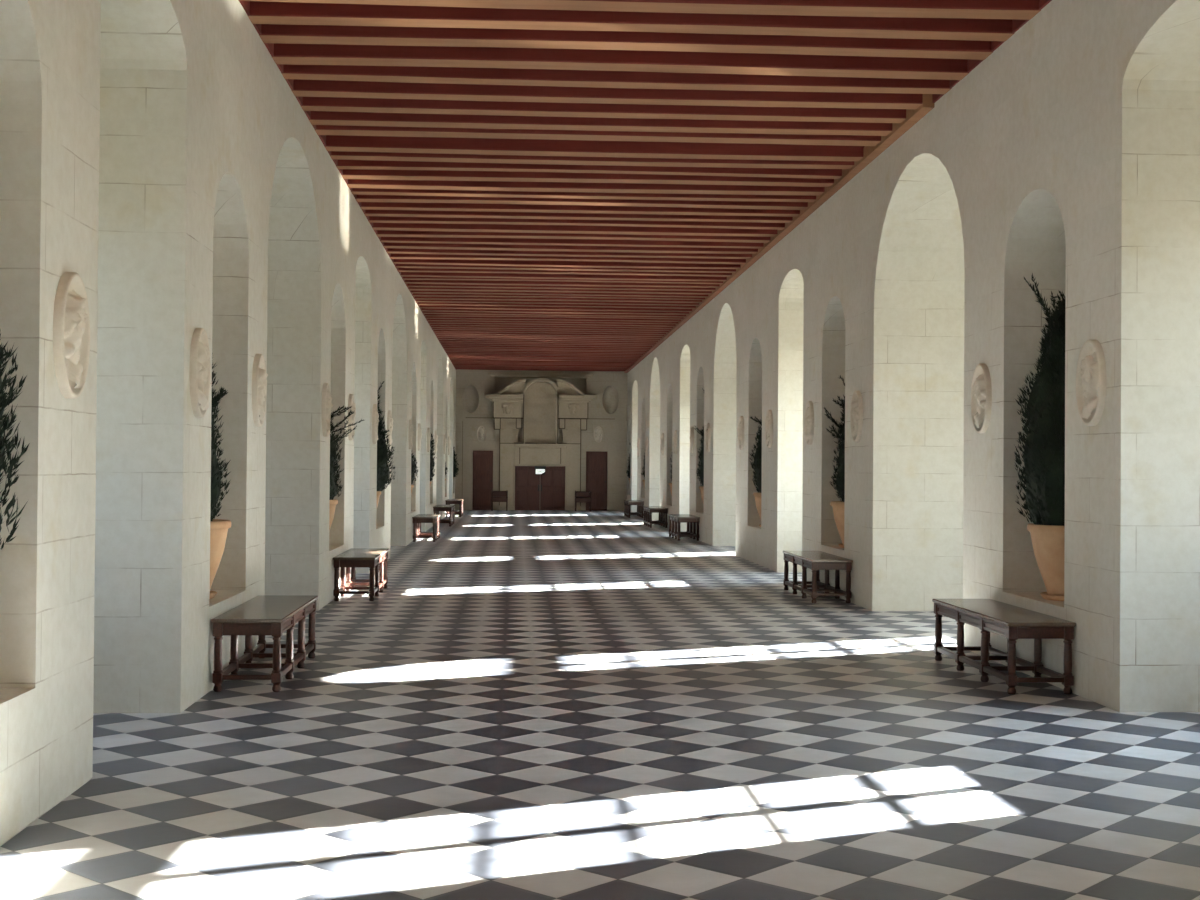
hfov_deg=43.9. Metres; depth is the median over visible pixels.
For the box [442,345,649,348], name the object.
ceiling beam
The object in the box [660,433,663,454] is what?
carved medallion
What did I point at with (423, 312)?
ceiling beam
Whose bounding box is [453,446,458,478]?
cypress
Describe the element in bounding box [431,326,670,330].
ceiling beam
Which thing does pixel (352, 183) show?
ceiling beam
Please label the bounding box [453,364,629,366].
ceiling beam
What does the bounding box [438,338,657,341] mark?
ceiling beam
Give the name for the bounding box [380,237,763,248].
ceiling beam
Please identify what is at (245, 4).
board
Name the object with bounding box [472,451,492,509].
door
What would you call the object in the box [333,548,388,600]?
wooden bench
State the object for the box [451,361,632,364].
ceiling beam
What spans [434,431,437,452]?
carved medallion
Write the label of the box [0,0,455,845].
wall
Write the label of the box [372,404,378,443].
carved medallion
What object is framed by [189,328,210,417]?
carved medallion
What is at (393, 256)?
ceiling beam
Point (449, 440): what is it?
carved medallion
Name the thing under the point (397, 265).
ceiling beam
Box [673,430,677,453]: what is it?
carved medallion
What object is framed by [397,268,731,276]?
ceiling beam
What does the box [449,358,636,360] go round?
ceiling beam
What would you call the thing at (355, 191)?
ceiling beam
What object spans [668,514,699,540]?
wooden bench
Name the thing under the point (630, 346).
ceiling beam
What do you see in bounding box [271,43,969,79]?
ceiling beam
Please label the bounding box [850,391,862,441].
carved medallion
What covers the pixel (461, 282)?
ceiling beam
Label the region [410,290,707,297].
ceiling beam
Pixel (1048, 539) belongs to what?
pot
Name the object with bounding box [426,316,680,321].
ceiling beam
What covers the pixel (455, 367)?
ceiling beam
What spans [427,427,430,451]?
carved medallion
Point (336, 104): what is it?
ceiling beam
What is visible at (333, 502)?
pot
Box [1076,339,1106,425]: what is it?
carved medallion
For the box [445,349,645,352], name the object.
ceiling beam
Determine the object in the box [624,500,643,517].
wooden bench
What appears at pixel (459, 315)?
ceiling beam
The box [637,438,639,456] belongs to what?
carved medallion
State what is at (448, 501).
wooden bench
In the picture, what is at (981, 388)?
carved medallion
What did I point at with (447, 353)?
ceiling beam
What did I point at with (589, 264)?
ceiling beam
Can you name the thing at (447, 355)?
ceiling beam
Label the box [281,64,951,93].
ceiling beam
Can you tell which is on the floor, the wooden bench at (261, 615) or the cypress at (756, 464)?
the wooden bench at (261, 615)
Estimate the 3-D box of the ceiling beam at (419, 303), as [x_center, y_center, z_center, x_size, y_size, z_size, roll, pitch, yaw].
[-0.845,-3.106,31.144,6.024,0.202,0.256,0,-1,-3]
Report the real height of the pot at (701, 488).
0.530 m
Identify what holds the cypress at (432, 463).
on the wall at (158, 154)
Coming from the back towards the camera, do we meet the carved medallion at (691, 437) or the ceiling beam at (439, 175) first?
the carved medallion at (691, 437)
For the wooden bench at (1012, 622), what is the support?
on the floor
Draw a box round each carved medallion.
[53,272,89,398]
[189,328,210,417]
[252,354,267,426]
[321,383,332,436]
[348,394,355,440]
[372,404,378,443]
[387,410,392,445]
[408,420,413,448]
[417,423,421,450]
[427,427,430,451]
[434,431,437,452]
[443,434,446,454]
[448,436,450,454]
[477,426,485,441]
[594,426,602,442]
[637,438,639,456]
[645,436,647,455]
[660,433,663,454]
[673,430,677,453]
[689,426,693,452]
[705,423,710,451]
[738,416,743,449]
[765,410,772,447]
[804,401,813,444]
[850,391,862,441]
[971,363,991,433]
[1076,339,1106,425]
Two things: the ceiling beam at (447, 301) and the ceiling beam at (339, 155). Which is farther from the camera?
the ceiling beam at (447, 301)
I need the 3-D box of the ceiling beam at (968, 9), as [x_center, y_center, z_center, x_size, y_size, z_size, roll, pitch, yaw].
[0.307,-3.375,10.985,6.024,0.212,0.263,0,-1,-3]
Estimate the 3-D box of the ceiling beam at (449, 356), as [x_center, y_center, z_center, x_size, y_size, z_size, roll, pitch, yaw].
[-1.676,-2.906,45.678,6.024,0.200,0.289,0,-1,-3]
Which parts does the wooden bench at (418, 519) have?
leg, seat, leg, leg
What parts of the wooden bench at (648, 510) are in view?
leg, leg, seat, leg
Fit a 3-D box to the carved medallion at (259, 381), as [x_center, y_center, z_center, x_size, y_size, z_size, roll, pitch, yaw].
[-2.691,-0.474,11.816,0.095,0.580,0.424,0,-1,-3]
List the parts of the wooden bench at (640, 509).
seat, leg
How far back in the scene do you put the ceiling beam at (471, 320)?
34.40 m
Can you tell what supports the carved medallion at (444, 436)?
attached to the wall at (158, 154)
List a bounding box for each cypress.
[0,334,29,549]
[210,337,230,598]
[329,405,363,529]
[376,382,395,509]
[411,450,418,494]
[430,433,434,485]
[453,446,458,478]
[626,444,629,482]
[641,455,644,488]
[669,452,671,494]
[694,388,703,511]
[749,415,761,526]
[824,375,844,547]
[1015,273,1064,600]
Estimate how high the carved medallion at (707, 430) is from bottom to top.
0.580 m
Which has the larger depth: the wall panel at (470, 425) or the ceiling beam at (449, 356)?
the wall panel at (470, 425)
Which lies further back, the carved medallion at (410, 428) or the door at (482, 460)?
the door at (482, 460)
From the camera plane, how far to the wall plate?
18.27 m
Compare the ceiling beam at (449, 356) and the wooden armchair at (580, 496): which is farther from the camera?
the wooden armchair at (580, 496)
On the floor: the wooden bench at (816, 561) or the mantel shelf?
the wooden bench at (816, 561)
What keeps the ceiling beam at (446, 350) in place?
attached to the ceiling
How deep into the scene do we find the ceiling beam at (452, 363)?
48.23 m
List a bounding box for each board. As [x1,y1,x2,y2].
[239,1,456,369]
[932,0,1051,102]
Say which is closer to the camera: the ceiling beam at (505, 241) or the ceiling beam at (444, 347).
the ceiling beam at (505, 241)
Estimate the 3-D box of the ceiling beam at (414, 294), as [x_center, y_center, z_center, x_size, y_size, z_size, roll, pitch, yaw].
[-0.756,-3.132,29.587,6.024,0.211,0.242,0,-1,-3]
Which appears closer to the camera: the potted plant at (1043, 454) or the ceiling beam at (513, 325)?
the potted plant at (1043, 454)
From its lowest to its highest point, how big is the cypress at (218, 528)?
2.193 m
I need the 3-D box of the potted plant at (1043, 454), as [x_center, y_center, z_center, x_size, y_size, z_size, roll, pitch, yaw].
[3.540,-0.106,11.183,0.904,2.451,0.888,1,-1,-27]
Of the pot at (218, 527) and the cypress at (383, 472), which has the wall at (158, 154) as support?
the cypress at (383, 472)
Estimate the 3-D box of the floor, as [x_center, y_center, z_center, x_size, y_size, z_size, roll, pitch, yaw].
[-0.382,1.784,22.348,12.144,0.001,58.700,0,-1,-3]
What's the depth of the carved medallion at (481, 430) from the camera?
51.13 m
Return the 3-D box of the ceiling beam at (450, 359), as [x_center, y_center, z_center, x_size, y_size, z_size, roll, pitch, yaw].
[-1.732,-2.897,46.668,6.024,0.209,0.290,0,-1,-3]
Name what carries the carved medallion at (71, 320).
attached to the wall at (158, 154)
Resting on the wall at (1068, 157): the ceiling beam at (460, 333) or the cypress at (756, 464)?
the cypress at (756, 464)
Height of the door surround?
4.747 m
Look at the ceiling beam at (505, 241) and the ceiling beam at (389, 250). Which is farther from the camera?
the ceiling beam at (389, 250)
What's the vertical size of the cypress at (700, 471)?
2.612 m
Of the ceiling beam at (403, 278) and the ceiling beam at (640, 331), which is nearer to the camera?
the ceiling beam at (403, 278)
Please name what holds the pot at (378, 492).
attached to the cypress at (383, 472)
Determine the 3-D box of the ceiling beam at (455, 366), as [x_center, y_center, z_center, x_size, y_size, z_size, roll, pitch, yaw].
[-1.915,-2.854,49.870,6.026,0.209,0.274,0,-1,-4]
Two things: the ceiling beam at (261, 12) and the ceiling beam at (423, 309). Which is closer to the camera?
the ceiling beam at (261, 12)
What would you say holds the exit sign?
attached to the door surround
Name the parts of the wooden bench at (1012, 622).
leg, leg, leg, seat, leg, leg, leg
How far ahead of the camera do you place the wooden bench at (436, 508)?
37.30 m
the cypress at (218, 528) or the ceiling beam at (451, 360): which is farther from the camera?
the ceiling beam at (451, 360)
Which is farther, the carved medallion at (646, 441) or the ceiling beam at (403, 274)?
the carved medallion at (646, 441)
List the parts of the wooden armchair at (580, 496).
backrest, seat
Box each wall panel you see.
[462,418,498,509]
[581,419,619,510]
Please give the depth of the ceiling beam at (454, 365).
49.40 m
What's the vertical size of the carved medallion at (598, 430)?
0.563 m
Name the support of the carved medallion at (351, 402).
attached to the wall at (158, 154)
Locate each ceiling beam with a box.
[238,0,1040,19]
[247,1,1013,40]
[259,24,992,59]
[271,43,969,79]
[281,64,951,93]
[291,79,922,108]
[300,97,905,122]
[309,111,891,135]
[314,125,880,145]
[324,135,864,160]
[330,151,853,168]
[336,160,841,178]
[341,169,833,186]
[347,179,824,195]
[351,188,815,201]
[355,195,807,209]
[360,202,799,216]
[364,210,792,222]
[368,216,784,229]
[372,223,777,236]
[376,230,770,242]
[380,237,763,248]
[383,242,757,253]
[386,248,751,258]
[390,253,745,263]
[393,259,740,268]
[395,264,735,272]
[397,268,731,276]
[400,272,726,280]
[402,277,722,283]
[404,280,719,287]
[406,284,715,290]
[409,287,711,294]
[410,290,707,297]
[412,293,704,299]
[414,296,701,302]
[416,300,698,305]
[417,302,695,308]
[419,305,691,311]
[421,308,688,314]
[422,311,685,316]
[424,314,683,318]
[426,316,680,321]
[427,319,677,323]
[428,321,675,326]
[430,324,672,328]
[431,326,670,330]
[432,328,668,332]
[433,330,665,334]
[434,332,663,336]
[436,334,661,338]
[437,336,659,340]
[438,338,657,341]
[439,340,655,343]
[440,342,653,345]
[441,343,651,347]
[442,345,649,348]
[443,347,647,350]
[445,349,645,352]
[445,350,644,353]
[446,352,642,355]
[447,353,640,356]
[447,355,639,358]
[449,356,637,359]
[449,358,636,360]
[450,359,635,361]
[451,360,633,362]
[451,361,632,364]
[452,363,630,365]
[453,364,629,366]
[454,365,628,367]
[455,366,627,368]
[455,367,626,369]
[456,368,625,370]
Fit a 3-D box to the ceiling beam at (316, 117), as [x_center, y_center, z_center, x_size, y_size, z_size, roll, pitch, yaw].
[0.083,-3.325,14.912,6.024,0.205,0.269,0,-1,-3]
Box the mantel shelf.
[514,444,566,447]
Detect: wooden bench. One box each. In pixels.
[211,595,317,691]
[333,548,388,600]
[412,514,440,541]
[433,505,454,526]
[445,499,463,516]
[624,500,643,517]
[643,506,667,527]
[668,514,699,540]
[783,551,852,602]
[932,599,1075,693]
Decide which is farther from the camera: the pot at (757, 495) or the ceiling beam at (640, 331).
the ceiling beam at (640, 331)
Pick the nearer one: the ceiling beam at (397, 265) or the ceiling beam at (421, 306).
the ceiling beam at (397, 265)
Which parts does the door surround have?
cornice, overdoor panel, arched panel, arch moulding, cornice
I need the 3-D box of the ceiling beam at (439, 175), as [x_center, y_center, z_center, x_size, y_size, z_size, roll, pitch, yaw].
[-0.074,-3.294,17.669,6.026,0.208,0.282,0,-1,-3]
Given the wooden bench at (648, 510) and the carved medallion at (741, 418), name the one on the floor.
the wooden bench at (648, 510)
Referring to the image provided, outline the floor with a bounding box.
[0,510,1199,899]
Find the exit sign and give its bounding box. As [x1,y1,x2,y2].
[535,466,545,474]
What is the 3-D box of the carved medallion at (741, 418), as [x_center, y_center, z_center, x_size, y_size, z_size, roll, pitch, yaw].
[2.391,-0.294,25.357,0.094,0.580,0.424,0,-1,-3]
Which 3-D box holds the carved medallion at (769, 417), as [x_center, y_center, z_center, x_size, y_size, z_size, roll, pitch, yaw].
[2.551,-0.322,22.562,0.092,0.580,0.424,0,-1,-3]
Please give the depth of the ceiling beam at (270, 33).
12.00 m
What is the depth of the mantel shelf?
50.99 m
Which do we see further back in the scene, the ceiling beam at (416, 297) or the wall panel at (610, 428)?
the wall panel at (610, 428)
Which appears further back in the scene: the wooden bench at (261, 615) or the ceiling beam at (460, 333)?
the ceiling beam at (460, 333)
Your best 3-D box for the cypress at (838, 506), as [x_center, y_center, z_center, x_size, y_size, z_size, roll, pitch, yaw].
[3.099,0.132,18.177,0.727,2.117,0.636,0,-1,27]
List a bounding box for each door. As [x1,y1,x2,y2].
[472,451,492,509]
[515,466,564,509]
[586,451,606,510]
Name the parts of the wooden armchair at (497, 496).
leg, backrest, leg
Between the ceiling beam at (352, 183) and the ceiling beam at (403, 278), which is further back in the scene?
the ceiling beam at (403, 278)
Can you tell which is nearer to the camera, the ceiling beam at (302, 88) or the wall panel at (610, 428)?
the ceiling beam at (302, 88)
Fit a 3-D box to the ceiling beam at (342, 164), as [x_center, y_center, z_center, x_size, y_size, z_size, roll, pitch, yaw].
[-0.045,-3.301,17.149,6.025,0.208,0.208,0,-1,-4]
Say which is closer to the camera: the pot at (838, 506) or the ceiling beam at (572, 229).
the pot at (838, 506)
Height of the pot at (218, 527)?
0.530 m
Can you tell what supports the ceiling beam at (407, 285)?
attached to the ceiling
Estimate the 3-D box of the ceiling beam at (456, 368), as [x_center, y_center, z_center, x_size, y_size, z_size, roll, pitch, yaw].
[-1.977,-2.829,50.950,6.024,0.211,0.290,0,-1,-3]
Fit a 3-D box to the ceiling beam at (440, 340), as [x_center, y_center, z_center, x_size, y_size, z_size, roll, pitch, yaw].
[-1.351,-2.986,39.988,6.024,0.203,0.287,0,-1,-3]
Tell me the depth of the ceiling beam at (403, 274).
26.46 m
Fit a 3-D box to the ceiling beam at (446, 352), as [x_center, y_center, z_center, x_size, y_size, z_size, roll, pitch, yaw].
[-1.577,-2.929,43.952,6.024,0.203,0.244,0,-1,-3]
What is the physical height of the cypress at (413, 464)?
1.724 m
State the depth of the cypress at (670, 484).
37.28 m
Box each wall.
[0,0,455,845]
[455,369,626,510]
[627,0,1199,711]
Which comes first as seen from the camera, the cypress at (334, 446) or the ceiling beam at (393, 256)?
the cypress at (334, 446)
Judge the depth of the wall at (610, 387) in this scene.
51.49 m
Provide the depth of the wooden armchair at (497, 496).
50.31 m
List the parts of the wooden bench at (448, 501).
seat, leg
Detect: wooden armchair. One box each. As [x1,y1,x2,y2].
[491,490,507,510]
[575,490,591,510]
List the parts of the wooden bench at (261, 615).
leg, leg, leg, leg, seat, leg, leg, leg, leg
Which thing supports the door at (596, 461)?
attached to the wall panel at (610, 428)
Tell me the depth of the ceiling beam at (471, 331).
37.17 m
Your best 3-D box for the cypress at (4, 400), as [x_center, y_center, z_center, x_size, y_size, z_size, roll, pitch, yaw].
[-2.688,0.070,5.753,0.954,1.893,0.973,0,-1,13]
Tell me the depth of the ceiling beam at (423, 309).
32.25 m
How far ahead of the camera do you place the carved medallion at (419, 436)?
31.43 m
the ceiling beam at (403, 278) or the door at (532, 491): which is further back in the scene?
the door at (532, 491)
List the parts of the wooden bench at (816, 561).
leg, leg, leg, leg, seat, leg, leg, leg, leg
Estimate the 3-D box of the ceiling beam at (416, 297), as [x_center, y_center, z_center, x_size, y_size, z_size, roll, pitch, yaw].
[-0.786,-3.124,30.111,6.026,0.209,0.269,0,-1,-3]
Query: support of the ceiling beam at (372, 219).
attached to the ceiling
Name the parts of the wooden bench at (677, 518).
leg, leg, leg, leg, seat, leg, leg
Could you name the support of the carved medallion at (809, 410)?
attached to the wall at (1068, 157)
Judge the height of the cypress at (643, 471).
1.997 m
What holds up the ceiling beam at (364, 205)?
attached to the ceiling
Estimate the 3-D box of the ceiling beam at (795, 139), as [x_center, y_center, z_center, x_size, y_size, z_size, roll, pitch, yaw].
[0.056,-3.326,15.389,6.024,0.210,0.320,0,-1,-3]
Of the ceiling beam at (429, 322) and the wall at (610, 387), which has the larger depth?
the wall at (610, 387)
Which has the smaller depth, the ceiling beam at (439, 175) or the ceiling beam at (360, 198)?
the ceiling beam at (439, 175)
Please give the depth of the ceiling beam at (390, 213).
20.23 m
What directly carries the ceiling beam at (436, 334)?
attached to the ceiling
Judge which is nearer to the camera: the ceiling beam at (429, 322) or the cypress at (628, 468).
the ceiling beam at (429, 322)
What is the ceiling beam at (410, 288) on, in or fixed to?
attached to the ceiling
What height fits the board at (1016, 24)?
0.390 m
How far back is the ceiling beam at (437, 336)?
38.78 m
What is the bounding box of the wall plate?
[624,94,934,372]
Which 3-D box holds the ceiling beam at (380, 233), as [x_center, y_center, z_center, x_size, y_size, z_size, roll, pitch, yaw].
[-0.324,-3.235,22.032,6.024,0.209,0.280,0,-1,-3]
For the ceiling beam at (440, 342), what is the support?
attached to the ceiling
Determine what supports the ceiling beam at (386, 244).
attached to the ceiling
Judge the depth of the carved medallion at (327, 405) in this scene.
15.93 m
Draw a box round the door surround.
[462,372,596,510]
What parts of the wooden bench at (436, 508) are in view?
seat, leg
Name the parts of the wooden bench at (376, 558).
leg, leg, leg, leg, seat, leg, leg, leg, leg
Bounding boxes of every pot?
[210,519,230,588]
[329,499,337,529]
[376,491,380,509]
[699,486,703,503]
[753,492,760,518]
[830,501,843,544]
[1027,523,1064,595]
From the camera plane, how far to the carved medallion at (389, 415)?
23.98 m
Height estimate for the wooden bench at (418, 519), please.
0.495 m
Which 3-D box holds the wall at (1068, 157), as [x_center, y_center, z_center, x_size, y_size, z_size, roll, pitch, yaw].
[4.147,-0.830,22.633,3.110,5.400,58.700,0,-1,-3]
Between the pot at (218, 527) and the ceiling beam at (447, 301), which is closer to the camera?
the pot at (218, 527)
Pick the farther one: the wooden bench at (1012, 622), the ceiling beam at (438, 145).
the ceiling beam at (438, 145)

